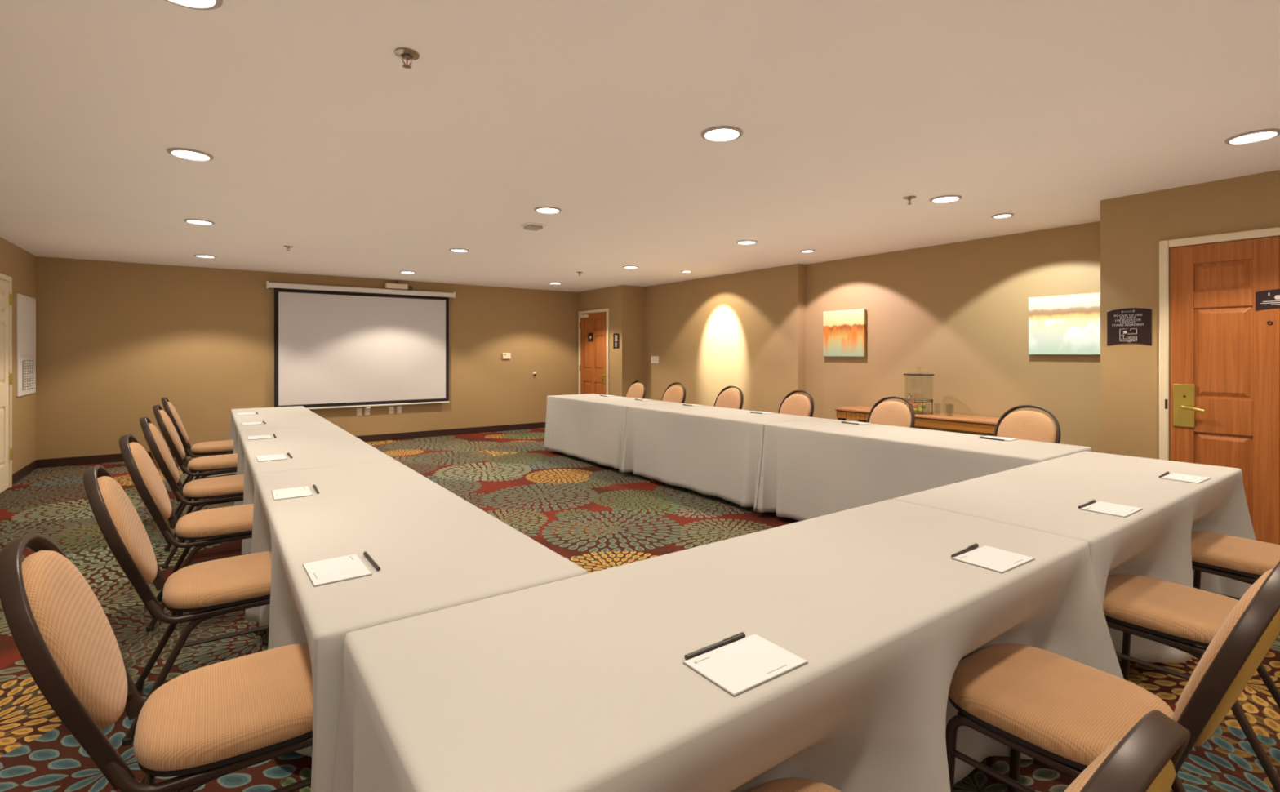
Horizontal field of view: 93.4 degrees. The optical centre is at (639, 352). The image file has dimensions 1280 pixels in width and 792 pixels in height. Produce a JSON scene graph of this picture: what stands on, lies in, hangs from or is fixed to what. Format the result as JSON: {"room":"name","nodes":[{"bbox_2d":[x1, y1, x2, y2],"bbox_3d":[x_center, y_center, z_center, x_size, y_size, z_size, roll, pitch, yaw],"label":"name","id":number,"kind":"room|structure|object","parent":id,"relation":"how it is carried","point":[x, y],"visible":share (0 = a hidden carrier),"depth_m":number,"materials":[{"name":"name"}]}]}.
{"room":"conference room","nodes":[
{"label":"conference room","id":0,"kind":"room"},
{"bbox_2d":[0,236,35,474],"bbox_3d":[-3.444,0.115,1.892,0.150,2.440,12.280,0,0,-35],"label":"wall","id":1,"kind":"structure","parent":0,"point":[15,262],"depth_m":6.35,"materials":[{"name":"paint"}]},
{"bbox_2d":[0,272,12,493],"bbox_3d":[-5.936,0.295,5.556,0.046,2.080,1.000,0,0,-35],"label":"door","id":2,"kind":"structure","parent":1,"relation":"in","point":[6,282],"depth_m":5.84,"materials":[{"name":"white wood"}]},
{"bbox_2d":[12,459,37,484],"bbox_3d":[-3.378,1.285,1.939,0.012,0.100,12.280,0,0,-35],"label":"baseboard","id":3,"kind":"structure","parent":1,"relation":"attached to","point":[24,471],"depth_m":6.47,"materials":[{"name":"brown wood"}]},
{"bbox_2d":[16,293,35,396],"bbox_3d":[-6.649,-0.075,6.546,0.034,1.070,0.760,0,0,-35],"label":"panel","id":4,"kind":"object","parent":1,"relation":"attached to","point":[25,305],"visible":1,"depth_m":6.45,"materials":[{"name":"white metal"}]},
{"bbox_2d":[24,360,32,390],"bbox_3d":[-6.647,0.245,6.547,0.004,0.320,0.440,0,0,-35],"label":"grille","id":5,"kind":"object","parent":4,"relation":"attached to","point":[28,363],"depth_m":6.54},
{"bbox_2d":[35,256,577,459],"bbox_3d":[-3.702,0.115,9.341,8.380,2.440,0.150,0,0,-35],"label":"wall","id":6,"kind":"structure","parent":0,"point":[114,340],"depth_m":7.87,"materials":[{"name":"paint"}]},
{"bbox_2d":[37,422,546,468],"bbox_3d":[-4.042,1.285,9.000,7.106,0.100,0.012,0,0,-35],"label":"baseboard","id":7,"kind":"structure","parent":6,"relation":"attached to","point":[88,460],"depth_m":9.15,"materials":[{"name":"brown wood"}]},
{"bbox_2d":[356,408,361,415],"bbox_3d":[-4.152,0.880,8.923,0.072,0.114,0.009,0,0,-35],"label":"wall outlet","id":8,"kind":"object","parent":6,"relation":"attached to","point":[358,410],"visible":1,"depth_m":8.92,"materials":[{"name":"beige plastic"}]},
{"bbox_2d":[266,280,455,408],"bbox_3d":[-4.030,-0.069,8.941,2.574,1.797,0.122,0,0,-35],"label":"projection screen","id":9,"kind":"object","parent":6,"relation":"attached to","point":[335,347],"visible":0.9,"depth_m":8.86,"materials":[{"name":"white fabric"}]},
{"bbox_2d":[364,407,369,415],"bbox_3d":[-4.063,0.880,8.986,0.072,0.114,0.009,0,0,-35],"label":"wall outlet","id":10,"kind":"object","parent":6,"relation":"attached to","point":[366,410],"visible":1,"depth_m":8.98,"materials":[{"name":"beige plastic"}]},
{"bbox_2d":[388,406,394,413],"bbox_3d":[-3.786,0.880,9.184,0.072,0.114,0.009,0,0,-35],"label":"wall outlet","id":11,"kind":"object","parent":6,"relation":"attached to","point":[391,409],"visible":1,"depth_m":9.18,"materials":[{"name":"beige plastic"}]},
{"bbox_2d":[384,280,413,289],"bbox_3d":[-3.675,-1.032,9.201,0.400,0.135,0.090,0,0,-35],"label":"projector","id":12,"kind":"object","parent":6,"relation":"attached to","point":[388,286],"visible":1,"depth_m":9.15,"materials":[{"name":"beige plastic"}]},
{"bbox_2d":[396,405,401,413],"bbox_3d":[-3.692,0.880,9.251,0.072,0.114,0.009,0,0,-35],"label":"wall outlet","id":13,"kind":"object","parent":6,"relation":"attached to","point":[398,407],"visible":1,"depth_m":9.25,"materials":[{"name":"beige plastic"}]},
{"bbox_2d":[502,352,511,359],"bbox_3d":[-2.269,0.060,10.252,0.144,0.104,0.031,0,0,-35],"label":"thermostat","id":14,"kind":"object","parent":6,"relation":"attached to","point":[504,355],"visible":1,"depth_m":10.24,"materials":[{"name":"beige plastic"}]},
{"bbox_2d":[0,0,1279,292],"bbox_3d":[-0.093,-1.165,4.282,8.380,0.120,12.580,0,0,-35],"label":"ceiling","id":15,"kind":"structure","parent":0,"point":[320,140],"depth_m":2.95,"materials":[{"name":"paint"}]},
{"bbox_2d":[167,147,213,160],"bbox_3d":[-2.502,-1.099,3.358,0.208,0.009,0.208,0,0,-35],"label":"recessed light","id":16,"kind":"object","parent":15,"relation":"in","point":[186,153],"visible":1,"depth_m":3.35,"materials":[{"name":"white"}]},
{"bbox_2d":[164,0,222,9],"bbox_3d":[-1.393,-1.099,1.831,0.208,0.009,0.208,0,0,-35],"label":"recessed light","id":17,"kind":"object","parent":15,"relation":"in","point":[194,4],"visible":1,"depth_m":1.90,"materials":[{"name":"white"}]},
{"bbox_2d":[183,218,214,224],"bbox_3d":[-3.717,-1.099,5.088,0.208,0.009,0.208,0,0,-35],"label":"recessed light","id":18,"kind":"object","parent":15,"relation":"in","point":[197,221],"visible":1,"depth_m":5.08,"materials":[{"name":"white"}]},
{"bbox_2d":[194,254,216,257],"bbox_3d":[-4.979,-1.099,6.908,0.208,0.009,0.208,0,0,-35],"label":"recessed light","id":19,"kind":"object","parent":15,"relation":"in","point":[197,255],"visible":1,"depth_m":6.89,"materials":[{"name":"white"}]},
{"bbox_2d":[283,245,293,251],"bbox_3d":[-3.667,-1.081,6.286,0.090,0.049,0.090,0,0,-35],"label":"sprinkler","id":20,"kind":"object","parent":15,"relation":"attached to","point":[286,246],"visible":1,"depth_m":6.28,"materials":[{"name":"silver metal"}]},
{"bbox_2d":[393,47,419,68],"bbox_3d":[-0.861,-1.081,2.229,0.090,0.049,0.090,0,0,-35],"label":"sprinkler","id":21,"kind":"object","parent":15,"relation":"attached to","point":[404,53],"visible":1,"depth_m":2.22,"materials":[{"name":"silver metal"}]},
{"bbox_2d":[400,271,415,273],"bbox_3d":[-3.194,-1.099,8.295,0.208,0.009,0.208,0,0,-35],"label":"recessed light","id":22,"kind":"object","parent":15,"relation":"in","point":[403,272],"visible":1,"depth_m":8.29,"materials":[{"name":"white"}]},
{"bbox_2d":[448,248,469,252],"bbox_3d":[-1.952,-1.099,6.511,0.208,0.009,0.208,0,0,-35],"label":"recessed light","id":23,"kind":"object","parent":15,"relation":"in","point":[455,250],"visible":1,"depth_m":6.50,"materials":[{"name":"white"}]},
{"bbox_2d":[520,222,546,231],"bbox_3d":[-0.927,-1.087,5.235,0.170,0.035,0.170,0,0,-35],"label":"smoke detector","id":24,"kind":"object","parent":15,"relation":"attached to","point":[530,226],"visible":1,"depth_m":5.20,"materials":[{"name":"paint"}]},
{"bbox_2d":[534,206,561,213],"bbox_3d":[-0.713,-1.099,4.670,0.208,0.009,0.208,0,0,-35],"label":"recessed light","id":25,"kind":"object","parent":15,"relation":"in","point":[548,210],"visible":1,"depth_m":4.67,"materials":[{"name":"white"}]},
{"bbox_2d":[548,282,561,284],"bbox_3d":[-1.351,-1.099,9.612,0.208,0.009,0.208,0,0,-35],"label":"recessed light","id":26,"kind":"object","parent":15,"relation":"in","point":[548,282],"visible":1,"depth_m":9.58,"materials":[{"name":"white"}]},
{"bbox_2d":[622,266,639,268],"bbox_3d":[-0.119,-1.099,7.797,0.208,0.009,0.208,0,0,-35],"label":"recessed light","id":27,"kind":"object","parent":15,"relation":"in","point":[625,267],"visible":1,"depth_m":7.81,"materials":[{"name":"white"}]},
{"bbox_2d":[680,270,692,272],"bbox_3d":[0.635,-1.099,8.203,0.156,0.009,0.156,0,0,-35],"label":"recessed light","id":28,"kind":"object","parent":15,"relation":"in","point":[683,271],"visible":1,"depth_m":8.21,"materials":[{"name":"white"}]},
{"bbox_2d":[701,125,742,142],"bbox_3d":[0.413,-1.099,3.043,0.208,0.009,0.208,0,0,-35],"label":"recessed light","id":29,"kind":"object","parent":15,"relation":"in","point":[720,133],"visible":1,"depth_m":3.03,"materials":[{"name":"white"}]},
{"bbox_2d":[736,240,757,244],"bbox_3d":[1.069,-1.099,6.035,0.208,0.009,0.208,0,0,-35],"label":"recessed light","id":30,"kind":"object","parent":15,"relation":"in","point":[743,242],"visible":1,"depth_m":6.02,"materials":[{"name":"white"}]},
{"bbox_2d":[800,249,814,252],"bbox_3d":[1.822,-1.099,6.556,0.156,0.009,0.156,0,0,-35],"label":"recessed light","id":31,"kind":"object","parent":15,"relation":"in","point":[802,251],"visible":1,"depth_m":6.55,"materials":[{"name":"white"}]},
{"bbox_2d":[902,195,916,204],"bbox_3d":[1.920,-1.081,4.295,0.090,0.049,0.090,0,0,-35],"label":"sprinkler","id":32,"kind":"object","parent":15,"relation":"attached to","point":[908,197],"visible":1,"depth_m":4.29,"materials":[{"name":"silver metal"}]},
{"bbox_2d":[929,195,961,203],"bbox_3d":[2.197,-1.099,4.335,0.208,0.009,0.208,0,0,-35],"label":"recessed light","id":33,"kind":"object","parent":15,"relation":"in","point":[946,198],"visible":1,"depth_m":4.32,"materials":[{"name":"white"}]},
{"bbox_2d":[991,213,1013,217],"bbox_3d":[2.921,-1.099,4.859,0.156,0.009,0.156,0,0,-35],"label":"recessed light","id":34,"kind":"object","parent":15,"relation":"in","point":[1002,215],"visible":1,"depth_m":4.85,"materials":[{"name":"white"}]},
{"bbox_2d":[1224,128,1279,144],"bbox_3d":[3.133,-1.099,3.082,0.208,0.009,0.208,0,0,-35],"label":"recessed light","id":35,"kind":"object","parent":15,"relation":"in","point":[1260,135],"visible":1,"depth_m":3.08,"materials":[{"name":"white"}]},
{"bbox_2d":[0,427,1279,791],"bbox_3d":[-0.093,1.385,4.282,8.380,0.100,12.580,0,0,-35],"label":"floor","id":36,"kind":"structure","parent":0,"point":[596,517],"depth_m":3.96,"materials":[{"name":"carpet"}]},
{"bbox_2d":[0,533,313,791],"bbox_3d":[-1.105,0.872,1.509,0.677,0.927,0.451,0,0,-35],"label":"banquet chair","id":37,"kind":"object","parent":36,"relation":"on","point":[205,724],"visible":0.88,"depth_m":1.36,"materials":[{"name":"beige fabric"}]},
{"bbox_2d":[83,465,271,746],"bbox_3d":[-1.702,0.872,2.346,0.677,0.927,0.451,0,0,-36],"label":"banquet chair","id":38,"kind":"object","parent":36,"relation":"on","point":[222,586],"visible":0.9,"depth_m":2.19,"materials":[{"name":"fabric"}]},
{"bbox_2d":[119,433,253,631],"bbox_3d":[-2.296,0.872,3.180,0.677,0.927,0.451,0,0,-34],"label":"banquet chair","id":39,"kind":"object","parent":36,"relation":"on","point":[230,523],"visible":0.84,"depth_m":3.02,"materials":[{"name":"fabric"}]},
{"bbox_2d":[139,416,244,568],"bbox_3d":[-2.892,0.872,4.015,0.677,0.927,0.451,0,0,-37],"label":"banquet chair","id":40,"kind":"object","parent":36,"relation":"on","point":[232,486],"visible":0.82,"depth_m":3.85,"materials":[{"name":"beige fabric"}]},
{"bbox_2d":[152,404,237,527],"bbox_3d":[-3.521,0.872,4.897,0.677,0.927,0.451,0,0,-35],"label":"banquet chair","id":41,"kind":"object","parent":36,"relation":"on","point":[222,463],"visible":0.8,"depth_m":4.73,"materials":[{"name":"beige fabric"}]},
{"bbox_2d":[160,396,233,501],"bbox_3d":[-4.095,0.872,5.701,0.677,0.927,0.451,0,0,-36],"label":"banquet chair","id":42,"kind":"object","parent":36,"relation":"on","point":[213,447],"visible":0.68,"depth_m":5.53,"materials":[{"name":"beige fabric"}]},
{"bbox_2d":[625,379,646,399],"bbox_3d":[-0.263,0.872,8.754,0.677,0.927,0.451,0,0,-35],"label":"banquet chair","id":43,"kind":"object","parent":36,"relation":"on","point":[637,390],"visible":0.37,"depth_m":8.85,"materials":[{"name":"beige fabric"}]},
{"bbox_2d":[661,382,685,403],"bbox_3d":[0.258,0.872,8.023,0.677,0.927,0.451,0,0,-37],"label":"banquet chair","id":44,"kind":"object","parent":36,"relation":"on","point":[675,393],"visible":0.38,"depth_m":8.13,"materials":[{"name":"beige fabric"}]},
{"bbox_2d":[714,386,743,409],"bbox_3d":[0.874,0.872,7.159,0.677,0.927,0.451,0,0,-36],"label":"banquet chair","id":45,"kind":"object","parent":36,"relation":"on","point":[729,398],"visible":0.35,"depth_m":7.26,"materials":[{"name":"beige fabric"}]},
{"bbox_2d":[777,390,813,417],"bbox_3d":[1.468,0.872,6.326,0.677,0.927,0.451,0,0,-34],"label":"banquet chair","id":46,"kind":"object","parent":36,"relation":"on","point":[795,404],"visible":0.42,"depth_m":6.43,"materials":[{"name":"beige fabric"}]},
{"bbox_2d":[866,395,915,427],"bbox_3d":[2.116,0.872,5.418,0.677,0.927,0.451,0,0,-37],"label":"banquet chair","id":47,"kind":"object","parent":36,"relation":"on","point":[894,413],"visible":0.4,"depth_m":5.54,"materials":[{"name":"beige fabric"}]},
{"bbox_2d":[835,405,999,435],"bbox_3d":[2.829,0.975,6.107,0.462,0.720,1.680,0,0,-35],"label":"console table","id":48,"kind":"object","parent":36,"relation":"on","point":[980,424],"visible":0.41,"depth_m":5.75,"materials":[{"name":"brown wood"}]},
{"bbox_2d":[903,373,933,414],"bbox_3d":[2.821,0.382,6.102,0.281,0.466,0.281,0,0,10],"label":"dispenser","id":49,"kind":"object","parent":48,"relation":"on","point":[908,399],"visible":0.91,"depth_m":6.01,"materials":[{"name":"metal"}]},
{"bbox_3d":[2.821,0.565,6.102,0.234,0.099,0.234,0,0,-35],"label":"glass bowl","id":50,"kind":"object","parent":48,"relation":"on","visible":0},
{"bbox_2d":[912,403,918,408],"bbox_3d":[2.778,0.538,6.086,0.052,0.052,0.052,0,0,33],"label":"orange","id":51,"kind":"object","parent":50,"relation":"in","point":[914,405],"visible":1,"depth_m":6.07,"materials":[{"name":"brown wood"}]},
{"bbox_2d":[747,709,1191,791],"bbox_3d":[0.360,0.872,0.907,0.451,0.927,0.677,0,0,-35],"label":"banquet chair","id":52,"kind":"object","parent":36,"relation":"on","point":[1146,758],"visible":1,"depth_m":0.64,"materials":[{"name":"brown metal"}]},
{"bbox_2d":[994,404,1060,443],"bbox_3d":[2.773,0.872,4.496,0.677,0.927,0.451,0,0,-35],"label":"banquet chair","id":53,"kind":"object","parent":36,"relation":"on","point":[1031,425],"visible":0.45,"depth_m":4.62,"materials":[{"name":"beige fabric"}]},
{"bbox_2d":[945,560,1279,791],"bbox_3d":[1.143,0.872,1.480,0.451,0.927,0.677,0,0,-35],"label":"banquet chair","id":54,"kind":"object","parent":36,"relation":"on","point":[1061,713],"visible":0.81,"depth_m":1.44,"materials":[{"name":"fabric"}]},
{"bbox_2d":[1102,573,1279,791],"bbox_3d":[1.938,0.872,2.047,0.451,0.927,0.677,0,0,-36],"label":"banquet chair","id":55,"kind":"object","parent":36,"relation":"on","point":[1184,618],"visible":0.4,"depth_m":2.04,"materials":[{"name":"fabric"}]},
{"bbox_2d":[1191,530,1279,599],"bbox_3d":[2.734,0.872,2.615,0.451,0.927,0.677,0,0,-35],"label":"banquet chair","id":56,"kind":"object","parent":36,"relation":"on","point":[1245,560],"visible":0.46,"depth_m":2.62,"materials":[{"name":"fabric"}]},
{"bbox_3d":[0.385,0.960,1.553,1.956,0.750,0.650,0,0,-35],"label":"folding table","id":57,"kind":"object","parent":36,"relation":"on","visible":0},
{"bbox_2d":[331,498,1124,791],"bbox_3d":[0.384,0.934,1.503,2.059,0.710,0.868,0,0,-35],"label":"tablecloth","id":58,"kind":"object","parent":57,"relation":"on","point":[580,683],"visible":0.86,"depth_m":1.26,"materials":[{"name":"white fabric"}]},
{"bbox_2d":[684,631,745,660],"bbox_3d":[0.148,0.573,1.179,0.153,0.013,0.011,0,0,-36],"label":"ballpoint pen","id":59,"kind":"object","parent":58,"relation":"on","point":[740,635],"visible":1,"depth_m":1.18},
{"bbox_2d":[682,634,808,697],"bbox_3d":[0.197,0.577,1.123,0.191,0.004,0.135,0,0,-35],"label":"notepad","id":60,"kind":"object","parent":58,"relation":"on","point":[740,666],"visible":1,"depth_m":1.11,"materials":[{"name":"paper"}]},
{"bbox_2d":[951,542,978,557],"bbox_3d":[0.941,0.573,1.744,0.153,0.013,0.011,0,0,-38],"label":"ballpoint pen","id":61,"kind":"object","parent":58,"relation":"on","point":[975,545],"visible":1,"depth_m":1.74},
{"bbox_2d":[951,545,1035,573],"bbox_3d":[0.989,0.577,1.688,0.191,0.004,0.135,0,0,-34],"label":"notepad","id":62,"kind":"object","parent":58,"relation":"on","point":[988,557],"visible":1,"depth_m":1.68,"materials":[{"name":"paper"}]},
{"bbox_3d":[-0.985,0.960,2.242,0.626,0.750,2.001,0,0,-35],"label":"folding table","id":63,"kind":"object","parent":36,"relation":"on","visible":0},
{"bbox_2d":[244,460,587,791],"bbox_3d":[-0.985,0.934,2.242,0.734,0.710,2.026,0,0,-35],"label":"tablecloth","id":64,"kind":"object","parent":63,"relation":"on","point":[433,549],"visible":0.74,"depth_m":1.78,"materials":[{"name":"white fabric"}]},
{"bbox_2d":[271,486,312,500],"bbox_3d":[-1.429,0.577,2.475,0.135,0.004,0.191,0,0,-34],"label":"notepad","id":65,"kind":"object","parent":64,"relation":"on","point":[302,491],"visible":1,"depth_m":2.46,"materials":[{"name":"paper"}]},
{"bbox_2d":[312,484,319,493],"bbox_3d":[-1.359,0.573,2.529,0.011,0.013,0.153,0,0,-34],"label":"ballpoint pen","id":66,"kind":"object","parent":64,"relation":"on","point":[314,486],"visible":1,"depth_m":2.52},
{"bbox_2d":[302,554,372,586],"bbox_3d":[-0.807,0.577,1.604,0.135,0.004,0.191,0,0,-37],"label":"notepad","id":67,"kind":"object","parent":64,"relation":"on","point":[335,570],"visible":1,"depth_m":1.59,"materials":[{"name":"paper"}]},
{"bbox_2d":[363,551,380,570],"bbox_3d":[-0.738,0.573,1.658,0.011,0.013,0.153,0,0,-37],"label":"ballpoint pen","id":68,"kind":"object","parent":64,"relation":"on","point":[366,553],"visible":1,"depth_m":1.65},
{"bbox_3d":[-2.137,0.960,3.857,0.626,0.750,1.914,0,0,-35],"label":"folding table","id":69,"kind":"object","parent":36,"relation":"on","visible":0},
{"bbox_2d":[234,425,395,617],"bbox_3d":[-2.139,0.934,3.856,0.730,0.710,1.939,0,0,-35],"label":"tablecloth","id":70,"kind":"object","parent":69,"relation":"on","point":[323,446],"visible":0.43,"depth_m":3.63,"materials":[{"name":"white fabric"}]},
{"bbox_2d":[247,435,271,439],"bbox_3d":[-2.581,0.577,4.091,0.135,0.004,0.191,0,0,-34],"label":"notepad","id":71,"kind":"object","parent":70,"relation":"on","point":[259,437],"visible":1,"depth_m":4.08,"materials":[{"name":"paper"}]},
{"bbox_2d":[255,453,288,462],"bbox_3d":[-2.018,0.577,3.302,0.135,0.004,0.191,0,0,-36],"label":"notepad","id":72,"kind":"object","parent":70,"relation":"on","point":[279,456],"visible":1,"depth_m":3.29,"materials":[{"name":"paper"}]},
{"bbox_3d":[-3.310,0.960,5.502,0.626,0.750,2.074,0,0,-35],"label":"folding table","id":73,"kind":"object","parent":36,"relation":"on","visible":0},
{"bbox_2d":[223,405,335,475],"bbox_3d":[-3.337,0.934,5.523,0.765,0.710,2.166,0,0,-35],"label":"tablecloth","id":74,"kind":"object","parent":73,"relation":"on","point":[280,417],"visible":0.3,"depth_m":5.35,"materials":[{"name":"white fabric"}]},
{"bbox_2d":[236,412,254,415],"bbox_3d":[-3.696,0.577,5.655,0.135,0.004,0.191,0,0,-35],"label":"notepad","id":75,"kind":"object","parent":74,"relation":"on","point":[248,413],"visible":1,"depth_m":5.67,"materials":[{"name":"paper"}]},
{"bbox_2d":[240,422,262,425],"bbox_3d":[-3.145,0.577,4.881,0.135,0.004,0.191,0,0,-37],"label":"notepad","id":76,"kind":"object","parent":74,"relation":"on","point":[246,423],"visible":1,"depth_m":4.88,"materials":[{"name":"paper"}]},
{"bbox_3d":[1.889,0.960,4.300,0.716,0.750,1.984,0,0,-35],"label":"folding table","id":77,"kind":"object","parent":36,"relation":"on","visible":0},
{"bbox_2d":[756,417,1091,520],"bbox_3d":[1.879,0.934,4.293,0.889,0.710,2.009,0,0,-35],"label":"tablecloth","id":78,"kind":"object","parent":77,"relation":"on","point":[812,468],"visible":0.62,"depth_m":4.20,"materials":[{"name":"white fabric"}]},
{"bbox_2d":[841,421,858,424],"bbox_3d":[1.703,0.573,4.889,0.011,0.013,0.153,0,0,-37],"label":"ballpoint pen","id":79,"kind":"object","parent":78,"relation":"on","point":[842,421],"visible":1,"depth_m":4.89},
{"bbox_2d":[845,421,871,424],"bbox_3d":[1.773,0.577,4.937,0.135,0.004,0.191,0,0,-34],"label":"notepad","id":80,"kind":"object","parent":78,"relation":"on","point":[857,422],"visible":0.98,"depth_m":4.94,"materials":[{"name":"paper"}]},
{"bbox_2d":[979,436,1004,440],"bbox_3d":[2.336,0.573,4.001,0.011,0.013,0.153,0,0,-34],"label":"ballpoint pen","id":81,"kind":"object","parent":78,"relation":"on","point":[985,437],"visible":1,"depth_m":4.01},
{"bbox_2d":[978,435,1017,440],"bbox_3d":[2.406,0.577,4.049,0.135,0.004,0.191,0,0,-37],"label":"notepad","id":82,"kind":"object","parent":78,"relation":"on","point":[991,437],"visible":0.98,"depth_m":4.05,"materials":[{"name":"paper"}]},
{"bbox_3d":[0.732,0.960,5.923,0.716,0.750,1.950,0,0,-35],"label":"folding table","id":83,"kind":"object","parent":36,"relation":"on","visible":0},
{"bbox_2d":[620,402,819,511],"bbox_3d":[0.720,0.934,5.914,0.885,0.710,1.975,0,0,-35],"label":"tablecloth","id":84,"kind":"object","parent":83,"relation":"on","point":[706,450],"visible":0.74,"depth_m":5.57,"materials":[{"name":"white fabric"}]},
{"bbox_2d":[685,404,703,406],"bbox_3d":[0.589,0.577,6.598,0.135,0.004,0.191,0,0,-34],"label":"notepad","id":85,"kind":"object","parent":84,"relation":"on","point":[694,405],"visible":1,"depth_m":6.59,"materials":[{"name":"paper"}]},
{"bbox_2d":[753,411,774,413],"bbox_3d":[1.175,0.577,5.776,0.135,0.004,0.191,0,0,-36],"label":"notepad","id":86,"kind":"object","parent":84,"relation":"on","point":[762,412],"visible":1,"depth_m":5.74,"materials":[{"name":"paper"}]},
{"bbox_3d":[-0.395,0.960,7.503,0.716,0.750,1.880,0,0,-35],"label":"folding table","id":87,"kind":"object","parent":36,"relation":"on","visible":0},
{"bbox_2d":[543,393,678,471],"bbox_3d":[-0.423,0.934,7.519,0.886,0.710,1.964,0,0,-35],"label":"tablecloth","id":88,"kind":"object","parent":87,"relation":"on","point":[590,427],"visible":0.7,"depth_m":7.24,"materials":[{"name":"white fabric"}]},
{"bbox_3d":[2.004,0.960,2.708,1.969,0.750,0.650,0,0,-35],"label":"folding table","id":89,"kind":"object","parent":36,"relation":"on","visible":0},
{"bbox_2d":[892,451,1256,662],"bbox_3d":[2.059,0.934,2.713,2.091,0.710,0.813,0,0,-35],"label":"tablecloth","id":90,"kind":"object","parent":89,"relation":"on","point":[1154,541],"visible":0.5,"depth_m":2.44,"materials":[{"name":"white fabric"}]},
{"bbox_2d":[1078,499,1096,508],"bbox_3d":[1.690,0.573,2.278,0.153,0.013,0.011,0,0,-36],"label":"ballpoint pen","id":91,"kind":"object","parent":90,"relation":"on","point":[1092,501],"visible":1,"depth_m":2.27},
{"bbox_2d":[1080,501,1142,517],"bbox_3d":[1.738,0.577,2.222,0.191,0.004,0.135,0,0,-35],"label":"notepad","id":92,"kind":"object","parent":90,"relation":"on","point":[1110,508],"visible":1,"depth_m":2.21,"materials":[{"name":"paper"}]},
{"bbox_2d":[1159,471,1169,477],"bbox_3d":[2.455,0.573,2.824,0.153,0.013,0.011,0,0,-38],"label":"ballpoint pen","id":93,"kind":"object","parent":90,"relation":"on","point":[1167,472],"visible":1,"depth_m":2.82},
{"bbox_2d":[1160,472,1210,483],"bbox_3d":[2.503,0.577,2.768,0.191,0.004,0.135,0,0,-34],"label":"notepad","id":94,"kind":"object","parent":90,"relation":"on","point":[1176,477],"visible":1,"depth_m":2.76,"materials":[{"name":"paper"}]},
{"bbox_2d":[577,169,1279,459],"bbox_3d":[2.777,0.115,6.328,1.330,2.440,12.280,0,0,-35],"label":"wall","id":95,"kind":"structure","parent":0,"point":[956,313],"depth_m":6.10,"materials":[{"name":"paint"}]},
{"bbox_2d":[578,308,608,395],"bbox_3d":[-0.841,0.295,10.578,0.085,2.080,1.000,0,0,-35],"label":"door","id":96,"kind":"structure","parent":95,"relation":"in","point":[593,357],"depth_m":10.55,"materials":[{"name":"brown wood"}]},
{"bbox_2d":[587,333,593,342],"bbox_3d":[-0.873,-0.265,10.652,0.006,0.160,0.170,0,0,-35],"label":"number sign","id":97,"kind":"object","parent":96,"relation":"attached to","point":[590,335],"visible":1,"depth_m":10.65,"materials":[{"name":"black plastic"}]},
{"bbox_2d":[613,333,619,348],"bbox_3d":[-0.395,-0.190,10.017,0.009,0.260,0.170,0,0,-35],"label":"restroom sign","id":98,"kind":"object","parent":95,"relation":"attached to","point":[615,335],"visible":1,"depth_m":10.01,"materials":[{"name":"black plastic"}]},
{"bbox_2d":[650,355,658,363],"bbox_3d":[0.248,0.121,9.902,0.018,0.109,0.201,0,0,-35],"label":"light switch","id":99,"kind":"object","parent":95,"relation":"attached to","point":[654,359],"visible":1,"depth_m":9.90,"materials":[{"name":"beige plastic"}]},
{"bbox_2d":[823,308,866,356],"bbox_3d":[2.403,-0.223,7.093,0.050,0.545,0.560,0,0,-35],"label":"canvas painting","id":100,"kind":"object","parent":95,"relation":"attached to","point":[844,331],"visible":1,"depth_m":7.05,"materials":[{"name":"fabric"}]},
{"bbox_2d":[1028,292,1100,354],"bbox_3d":[3.747,-0.240,5.209,0.050,0.520,0.690,0,0,-35],"label":"canvas painting","id":101,"kind":"object","parent":95,"relation":"attached to","point":[1062,324],"visible":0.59,"depth_m":5.24,"materials":[{"name":"fabric"}]},
{"bbox_2d":[1106,307,1151,345],"bbox_3d":[3.440,-0.180,4.243,0.009,0.262,0.252,0,0,-35],"label":"sign","id":102,"kind":"object","parent":95,"relation":"attached to","point":[1129,325],"visible":1,"depth_m":4.24,"materials":[{"name":"black plastic"}]},
{"bbox_2d":[1159,226,1279,545],"bbox_3d":[3.804,0.290,3.668,0.085,2.090,1.015,0,0,-35],"label":"door","id":103,"kind":"structure","parent":95,"relation":"in","point":[1220,354],"depth_m":3.83,"materials":[{"name":"brown wood"}]},
{"bbox_2d":[1255,288,1279,310],"bbox_3d":[3.859,-0.320,3.618,0.006,0.125,0.235,0,0,-35],"label":"door sign","id":104,"kind":"object","parent":103,"relation":"attached to","point":[1268,299],"visible":1,"depth_m":3.67,"materials":[{"name":"black plastic"}]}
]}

